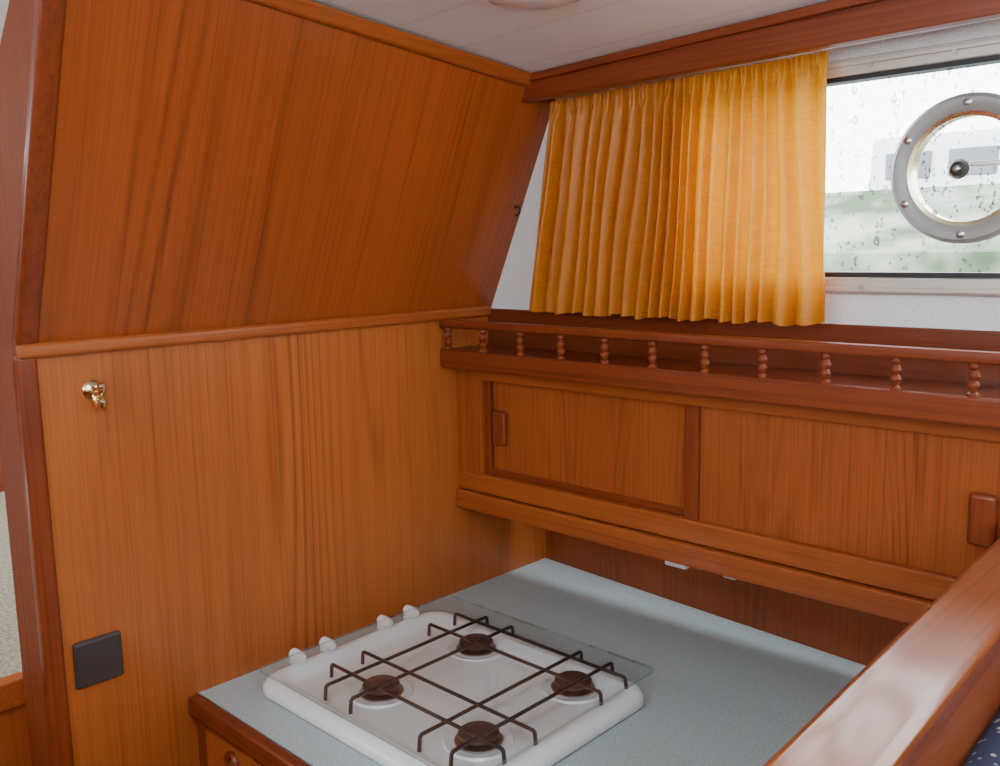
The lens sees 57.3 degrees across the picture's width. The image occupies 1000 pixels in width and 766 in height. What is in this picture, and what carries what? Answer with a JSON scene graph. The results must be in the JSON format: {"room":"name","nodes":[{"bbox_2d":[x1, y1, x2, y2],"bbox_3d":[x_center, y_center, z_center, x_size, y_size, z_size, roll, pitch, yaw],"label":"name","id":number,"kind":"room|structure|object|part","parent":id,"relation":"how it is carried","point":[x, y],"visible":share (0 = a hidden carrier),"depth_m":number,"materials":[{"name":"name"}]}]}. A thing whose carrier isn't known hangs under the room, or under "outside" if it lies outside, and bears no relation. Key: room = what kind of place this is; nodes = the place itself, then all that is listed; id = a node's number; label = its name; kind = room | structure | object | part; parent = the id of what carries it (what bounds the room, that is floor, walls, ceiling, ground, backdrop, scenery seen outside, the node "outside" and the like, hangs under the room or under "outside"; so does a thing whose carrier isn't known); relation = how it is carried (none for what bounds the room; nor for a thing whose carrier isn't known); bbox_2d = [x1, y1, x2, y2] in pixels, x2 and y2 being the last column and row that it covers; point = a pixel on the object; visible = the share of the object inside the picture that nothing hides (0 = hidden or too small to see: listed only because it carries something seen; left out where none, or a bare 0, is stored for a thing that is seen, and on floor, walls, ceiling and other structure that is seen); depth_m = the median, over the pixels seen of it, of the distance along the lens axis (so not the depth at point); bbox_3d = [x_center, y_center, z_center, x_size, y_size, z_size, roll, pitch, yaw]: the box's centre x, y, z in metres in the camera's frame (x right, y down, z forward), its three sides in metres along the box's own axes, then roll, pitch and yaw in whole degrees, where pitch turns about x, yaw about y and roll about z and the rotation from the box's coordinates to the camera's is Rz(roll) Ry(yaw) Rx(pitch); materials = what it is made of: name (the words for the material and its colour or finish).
{"room":"ship interior","nodes":[
{"label":"ship interior","id":0,"kind":"room"},
{"bbox_2d":[0,451,3,491],"bbox_3d":[-1.644,-0.092,2.025,0.032,0.871,2.210,7,12,43],"label":"wall","id":1,"kind":"structure","parent":0,"point":[1,472],"depth_m":2.40,"materials":[{"name":"brown wood"}]},
{"bbox_2d":[36,0,555,765],"bbox_3d":[-0.171,0.390,1.520,0.225,1.890,1.014,7,12,43],"label":"wall","id":2,"kind":"structure","parent":0,"point":[230,507],"depth_m":1.33,"materials":[{"name":"brown wood"}]},
{"bbox_2d":[0,0,34,349],"bbox_3d":[-0.599,-0.266,1.111,0.400,0.457,0.008,7,12,43],"label":"end post","id":3,"kind":"object","parent":2,"relation":"attached to","point":[16,39],"visible":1,"depth_m":1.08,"materials":[{"name":"brown wood"}]},
{"bbox_2d":[0,348,50,765],"bbox_3d":[-0.624,0.664,1.288,0.103,1.433,0.008,7,12,43],"label":"end post","id":4,"kind":"object","parent":2,"relation":"attached to","point":[9,433],"visible":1,"depth_m":1.23,"materials":[{"name":"brown wood"}]},
{"bbox_2d":[12,0,66,345],"bbox_3d":[-0.527,-0.261,1.047,0.220,0.450,0.029,7,12,43],"label":"edge","id":5,"kind":"object","parent":2,"relation":"attached to","point":[49,15],"visible":1,"depth_m":1.04,"materials":[{"name":"brown wood"}]},
{"bbox_2d":[12,356,73,765],"bbox_3d":[-0.586,0.671,1.256,0.021,1.426,0.026,7,12,43],"label":"edge","id":6,"kind":"object","parent":2,"relation":"attached to","point":[25,372],"visible":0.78,"depth_m":1.18,"materials":[{"name":"brown wood"}]},
{"bbox_2d":[82,380,107,410],"bbox_3d":[-0.530,0.017,1.205,0.032,0.039,0.026,7,12,43],"label":"coat hook","id":7,"kind":"object","parent":2,"relation":"attached to","point":[92,390],"visible":1,"depth_m":1.20,"materials":[{"name":"gold metal"}]},
{"bbox_2d":[72,630,123,689],"bbox_3d":[-0.547,0.377,1.249,0.010,0.065,0.065,7,12,43],"label":"power socket","id":8,"kind":"object","parent":2,"relation":"attached to","point":[98,659],"visible":1,"depth_m":1.24,"materials":[{"name":"grey plastic"}]},
{"bbox_2d":[15,306,490,359],"bbox_3d":[-0.310,-0.088,1.437,0.014,0.020,0.842,7,12,43],"label":"trim","id":9,"kind":"structure","parent":2,"relation":"attached to","point":[149,340],"depth_m":1.34,"materials":[{"name":"brown wood"}]},
{"bbox_3d":[-0.241,0.607,1.624,0.020,1.433,1.014,7,12,43],"label":"panel","id":10,"kind":"part","parent":2,"relation":"part of","materials":[{"name":"brown wood"}]},
{"bbox_3d":[-0.244,-0.308,1.353,0.225,0.457,0.838,7,12,43],"label":"panel","id":11,"kind":"part","parent":2,"relation":"part of","materials":[{"name":"brown wood"}]},
{"bbox_2d":[246,0,531,86],"bbox_3d":[-0.191,-0.482,1.237,0.020,0.079,0.761,6,11,41],"label":"trim","id":12,"kind":"structure","parent":2,"relation":"attached to","point":[317,12],"depth_m":1.28,"materials":[{"name":"brown wood"}]},
{"bbox_2d":[514,205,520,215],"bbox_3d":[0.031,-0.311,1.647,0.018,0.023,0.004,7,12,43],"label":"hook","id":13,"kind":"object","parent":2,"relation":"attached to","point":[516,206],"visible":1,"depth_m":1.64,"materials":[{"name":"black metal"}]},
{"bbox_2d":[0,0,829,72],"bbox_3d":[-0.438,-0.431,0.669,3.835,0.261,2.145,7,12,43],"label":"ceiling","id":14,"kind":"structure","parent":0,"point":[531,41],"depth_m":1.25,"materials":[{"name":"white paint"}]},
{"bbox_2d":[485,0,579,9],"bbox_3d":[0.044,-0.478,1.125,0.149,0.023,0.150,7,12,43],"label":"ceiling lamp","id":15,"kind":"object","parent":14,"relation":"attached to","point":[511,4],"depth_m":1.14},
{"bbox_2d":[521,0,999,102],"bbox_3d":[0.801,-0.435,0.806,2.100,0.119,0.020,7,12,43],"label":"board","id":16,"kind":"object","parent":14,"relation":"attached to","point":[881,19],"visible":0.75,"depth_m":1.21,"materials":[{"name":"brown wood"}]},
{"bbox_2d":[529,0,880,81],"bbox_3d":[0.795,-0.448,0.791,2.088,0.089,0.008,7,12,43],"label":"bead","id":17,"kind":"object","parent":16,"relation":"attached to","point":[832,5],"visible":1,"depth_m":1.27,"materials":[{"name":"brown wood"}]},
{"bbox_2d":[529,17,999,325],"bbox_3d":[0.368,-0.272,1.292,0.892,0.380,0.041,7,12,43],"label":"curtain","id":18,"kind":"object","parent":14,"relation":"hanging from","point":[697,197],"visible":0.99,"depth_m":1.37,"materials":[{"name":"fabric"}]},
{"bbox_3d":[0.387,-0.450,1.255,0.845,0.017,0.008,7,12,43],"label":"rail","id":19,"kind":"part","parent":18,"relation":"part of","materials":[{"name":"white plastic"}]},
{"bbox_2d":[491,73,693,309],"bbox_3d":[0.136,-0.311,1.600,0.488,0.533,0.039,7,12,43],"label":"wall","id":20,"kind":"structure","parent":0,"point":[513,291],"depth_m":1.67,"materials":[{"name":"paint"}]},
{"bbox_2d":[545,529,908,665],"bbox_3d":[0.869,0.698,1.143,0.026,1.355,2.270,-8,11,-41],"label":"wall","id":21,"kind":"structure","parent":0,"point":[856,636],"depth_m":1.57,"materials":[{"name":"brown wood"}]},
{"bbox_2d":[439,319,999,623],"bbox_3d":[0.533,0.130,1.213,1.580,0.378,0.200,7,12,43],"label":"upper cabinet","id":22,"kind":"object","parent":21,"relation":"attached to","point":[869,494],"visible":0.99,"depth_m":1.30,"materials":[{"name":"brown wood"}]},
{"bbox_3d":[0.000,0.082,1.650,0.030,0.062,0.013,7,12,43],"label":"door pull","id":23,"kind":"part","parent":22,"relation":"part of","materials":[{"name":"brown wood"}]},
{"bbox_3d":[0.146,0.099,1.526,0.429,0.175,0.006,7,12,43],"label":"sliding door","id":24,"kind":"part","parent":22,"relation":"part of","materials":[{"name":"brown wood"}]},
{"bbox_3d":[0.500,0.248,1.193,1.580,0.034,0.022,7,12,43],"label":"rail","id":25,"kind":"part","parent":22,"relation":"part of","materials":[{"name":"brown wood"}]},
{"bbox_3d":[0.466,-0.039,1.121,1.580,0.014,0.016,7,12,43],"label":"fiddle rail","id":26,"kind":"part","parent":22,"relation":"part of","materials":[{"name":"brown wood"}]},
{"bbox_2d":[452,344,999,398],"bbox_3d":[0.508,0.016,1.173,1.580,0.030,0.118,7,12,43],"label":"shelf","id":27,"kind":"object","parent":22,"relation":"attached to","point":[661,376],"depth_m":1.33,"materials":[{"name":"brown wood"}]},
{"bbox_3d":[0.519,0.048,1.143,1.519,0.025,0.020,7,12,43],"label":"rail","id":28,"kind":"part","parent":22,"relation":"part of","materials":[{"name":"brown wood"}]},
{"bbox_3d":[0.679,0.166,1.012,1.086,0.175,0.006,7,12,43],"label":"sliding door","id":29,"kind":"part","parent":22,"relation":"part of","materials":[{"name":"brown wood"}]},
{"bbox_3d":[0.577,0.164,1.095,0.032,0.066,0.016,7,12,43],"label":"door pull","id":30,"kind":"part","parent":22,"relation":"part of","materials":[{"name":"brown wood"}]},
{"bbox_2d":[488,308,999,385],"bbox_3d":[0.799,0.017,0.981,2.262,0.120,0.009,7,12,43],"label":"lining","id":31,"kind":"object","parent":21,"relation":"attached to","point":[978,340],"visible":0.51,"depth_m":1.34,"materials":[{"name":"brown wood"}]},
{"bbox_2d":[822,277,999,330],"bbox_3d":[0.975,-0.018,0.840,1.820,0.146,0.039,7,12,43],"label":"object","id":32,"kind":"structure","parent":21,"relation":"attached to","point":[920,311],"depth_m":1.21,"materials":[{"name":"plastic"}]},
{"bbox_2d":[825,277,999,296],"bbox_3d":[0.669,-0.114,1.098,0.994,0.022,0.029,7,12,43],"label":"frame","id":33,"kind":"object","parent":32,"relation":"attached to","point":[882,282],"visible":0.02,"depth_m":1.20,"materials":[{"name":"silver metal"}]},
{"bbox_2d":[824,271,999,277],"bbox_3d":[0.670,-0.129,1.097,0.984,0.006,0.025,7,12,43],"label":"bottom gasket","id":34,"kind":"object","parent":33,"relation":"on","point":[829,273],"visible":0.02,"depth_m":1.20,"materials":[{"name":"black rubber"}]},
{"bbox_2d":[825,287,999,294],"bbox_3d":[0.658,-0.107,1.087,1.008,0.006,0.005,7,12,43],"label":"bottom inner lip","id":35,"kind":"object","parent":21,"relation":"attached to","point":[834,289],"visible":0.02,"depth_m":1.19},
{"bbox_2d":[938,286,944,291],"bbox_3d":[0.565,-0.121,1.172,0.008,0.008,0.003,7,12,43],"label":"screw","id":36,"kind":"object","parent":35,"relation":"attached to","point":[940,288],"visible":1,"depth_m":1.17,"materials":[{"name":"silver metal"}]},
{"bbox_2d":[694,19,999,73],"bbox_3d":[0.967,-0.443,0.777,1.820,0.166,0.039,7,12,43],"label":"panel","id":37,"kind":"object","parent":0,"point":[989,28],"visible":0.02,"depth_m":1.18,"materials":[{"name":"plastic"}]},
{"bbox_3d":[-0.359,1.443,0.994,3.835,0.032,2.275,7,12,43],"label":"floor","id":38,"kind":"structure","parent":0,"visible":0},
{"bbox_2d":[0,492,31,765],"bbox_3d":[-0.979,0.818,1.943,1.202,0.949,1.625,7,12,43],"label":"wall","id":39,"kind":"structure","parent":38,"relation":"on","point":[14,735],"depth_m":1.35,"materials":[{"name":"beige carpet"}]},
{"bbox_2d":[188,558,865,765],"bbox_3d":[0.179,0.905,1.376,0.982,0.901,0.811,7,12,43],"label":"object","id":40,"kind":"structure","parent":38,"relation":"on","point":[717,690],"depth_m":1.39,"materials":[{"name":"laminate"}]},
{"bbox_3d":[-0.380,0.538,1.297,0.034,0.034,0.006,7,12,43],"label":"finger pull","id":41,"kind":"part","parent":40,"relation":"part of","materials":[{"name":"brown wood"}]},
{"bbox_3d":[-0.325,0.589,1.269,0.283,0.140,0.020,7,12,43],"label":"drawer","id":42,"kind":"part","parent":40,"relation":"part of","materials":[{"name":"brown wood"}]},
{"bbox_2d":[262,605,644,765],"bbox_3d":[-0.077,0.435,1.341,0.471,0.050,0.386,7,12,43],"label":"gas hob","id":43,"kind":"object","parent":40,"relation":"in","point":[433,687],"visible":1,"depth_m":1.31,"materials":[{"name":"white metal"}]},
{"bbox_3d":[-0.311,0.420,1.411,0.029,0.017,0.017,7,12,43],"label":"hinge knob","id":44,"kind":"part","parent":43,"relation":"part of","materials":[{"name":"white plastic"}]},
{"bbox_3d":[-0.272,0.413,1.452,0.029,0.017,0.017,7,12,43],"label":"hinge knob","id":45,"kind":"part","parent":43,"relation":"part of","materials":[{"name":"white plastic"}]},
{"bbox_3d":[-0.174,0.453,1.343,0.098,0.004,0.098,7,12,43],"label":"burner dish","id":46,"kind":"part","parent":43,"relation":"part of","materials":[{"name":"brown metal"}]},
{"bbox_3d":[-0.192,0.400,1.535,0.029,0.017,0.017,7,12,43],"label":"hinge knob","id":47,"kind":"part","parent":43,"relation":"part of","materials":[{"name":"white plastic"}]},
{"bbox_3d":[-0.153,0.393,1.576,0.029,0.017,0.017,7,12,43],"label":"hinge knob","id":48,"kind":"part","parent":43,"relation":"part of","materials":[{"name":"white plastic"}]},
{"bbox_3d":[-0.038,0.430,1.483,0.098,0.004,0.098,7,12,43],"label":"burner dish","id":49,"kind":"part","parent":43,"relation":"part of","materials":[{"name":"brown metal"}]},
{"bbox_3d":[-0.028,0.470,1.205,0.098,0.004,0.098,7,12,43],"label":"burner dish","id":50,"kind":"part","parent":43,"relation":"part of","materials":[{"name":"brown metal"}]},
{"bbox_3d":[0.107,0.447,1.345,0.098,0.004,0.098,7,12,43],"label":"burner dish","id":51,"kind":"part","parent":43,"relation":"part of","materials":[{"name":"brown metal"}]},
{"bbox_2d":[763,537,999,765],"bbox_3d":[0.423,0.851,0.604,0.507,1.225,1.052,7,12,43],"label":"wooden rail","id":52,"kind":"object","parent":38,"relation":"on","point":[931,696],"visible":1,"depth_m":0.69,"materials":[{"name":"brown wood"}]},
{"bbox_2d":[962,710,999,765],"bbox_3d":[0.335,0.491,0.621,0.113,0.395,1.043,6,11,41],"label":"cushion","id":53,"kind":"object","parent":52,"relation":"on","point":[981,728],"depth_m":0.72,"materials":[{"name":"blue fabric"}]},
{"bbox_3d":[1.336,-0.181,0.464,0.812,0.273,0.039,7,12,43],"label":"end panel","id":54,"kind":"object","parent":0,"visible":0},
{"bbox_2d":[827,35,999,178],"bbox_3d":[0.662,-0.329,1.062,1.008,0.167,0.039,7,12,43],"label":"window","id":55,"kind":"structure","parent":54,"relation":"attached to","point":[983,51],"depth_m":1.16,"materials":[{"name":"silver metal"}]},
{"bbox_2d":[866,61,872,67],"bbox_3d":[0.485,-0.417,1.201,0.008,0.008,0.003,7,12,43],"label":"screw","id":56,"kind":"object","parent":55,"relation":"attached to","point":[869,64],"visible":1,"depth_m":1.20,"materials":[{"name":"silver metal"}]},
{"bbox_2d":[825,65,999,271],"bbox_3d":[0.669,-0.258,1.079,0.984,0.255,0.001,7,12,43],"label":"raindrops","id":57,"kind":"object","parent":55,"relation":"attached to","point":[876,238],"depth_m":1.24,"materials":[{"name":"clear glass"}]},
{"bbox_2d":[891,92,999,243],"bbox_3d":[0.584,-0.268,1.147,0.185,0.185,0.018,7,12,43],"label":"porthole flange","id":58,"kind":"object","parent":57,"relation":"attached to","point":[988,229],"visible":1,"depth_m":1.17,"materials":[{"name":"white metal"}]},
{"bbox_2d":[901,200,908,207],"bbox_3d":[0.527,-0.233,1.193,0.010,0.010,0.003,7,12,43],"label":"screw","id":59,"kind":"object","parent":58,"relation":"in","point":[904,204],"depth_m":1.19,"materials":[{"name":"silver metal"}]},
{"bbox_2d":[904,137,911,144],"bbox_3d":[0.526,-0.313,1.181,0.010,0.010,0.003,7,12,43],"label":"screw","id":60,"kind":"object","parent":58,"relation":"in","point":[907,140],"depth_m":1.18,"materials":[{"name":"silver metal"}]},
{"bbox_2d":[907,110,999,225],"bbox_3d":[0.587,-0.268,1.150,0.140,0.140,0.021,7,12,43],"label":"liner","id":61,"kind":"object","parent":58,"relation":"in","point":[914,159],"depth_m":1.17,"materials":[{"name":"silver metal"}]},
{"bbox_2d":[920,117,999,220],"bbox_3d":[0.590,-0.269,1.153,0.130,0.130,0.001,7,12,43],"label":"glass","id":62,"kind":"object","parent":58,"relation":"in","point":[926,179],"depth_m":1.16,"materials":[{"name":"clear glass"}]},
{"bbox_2d":[956,230,964,237],"bbox_3d":[0.579,-0.187,1.151,0.010,0.010,0.003,7,12,43],"label":"screw","id":63,"kind":"object","parent":58,"relation":"in","point":[959,234],"depth_m":1.15,"materials":[{"name":"silver metal"}]},
{"bbox_2d":[963,97,971,105],"bbox_3d":[0.576,-0.346,1.128,0.010,0.010,0.003,7,12,43],"label":"screw","id":64,"kind":"object","parent":58,"relation":"in","point":[967,101],"depth_m":1.13,"materials":[{"name":"silver metal"}]},
{"bbox_3d":[0.664,-0.401,1.056,0.994,0.022,0.029,7,12,43],"label":"frame","id":65,"kind":"part","parent":55,"relation":"part of","materials":[{"name":"silver metal"}]},
{"bbox_2d":[950,49,956,54],"bbox_3d":[0.560,-0.408,1.130,0.008,0.008,0.003,7,12,43],"label":"screw","id":66,"kind":"object","parent":55,"relation":"attached to","point":[953,51],"visible":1,"depth_m":1.13,"materials":[{"name":"silver metal"}]},
{"bbox_3d":[0.577,-0.268,1.149,0.025,0.025,0.023,7,12,43],"label":"porthole knob","id":67,"kind":"part","parent":55,"relation":"part of","materials":[{"name":"silver metal"}]},
{"bbox_3d":[0.611,-0.271,1.124,0.062,0.006,0.004,7,12,43],"label":"porthole arm","id":68,"kind":"part","parent":55,"relation":"part of","materials":[{"name":"silver metal"}]},
{"label":"outside","id":69,"kind":"structure","parent":0,"visible":0},
{"bbox_2d":[824,183,999,271],"bbox_3d":[-2.055,-1.114,11.937,58.500,2.018,2.015,7,12,43],"label":"grass bank","id":70,"kind":"object","parent":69,"point":[872,208],"depth_m":6.37,"materials":[{"name":"green plant"}]},
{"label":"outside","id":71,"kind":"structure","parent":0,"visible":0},
{"bbox_3d":[0.519,0.168,10.076,39.000,0.065,10.920,7,12,43],"label":"harbour water","id":72,"kind":"object","parent":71,"visible":0},
{"bbox_2d":[870,127,999,189],"bbox_3d":[5.060,-0.914,7.883,4.056,2.558,1.404,7,12,43],"label":"moored boat","id":73,"kind":"object","parent":72,"relation":"on","point":[935,157],"visible":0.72,"depth_m":8.09,"materials":[{"name":"grey"}]}
]}

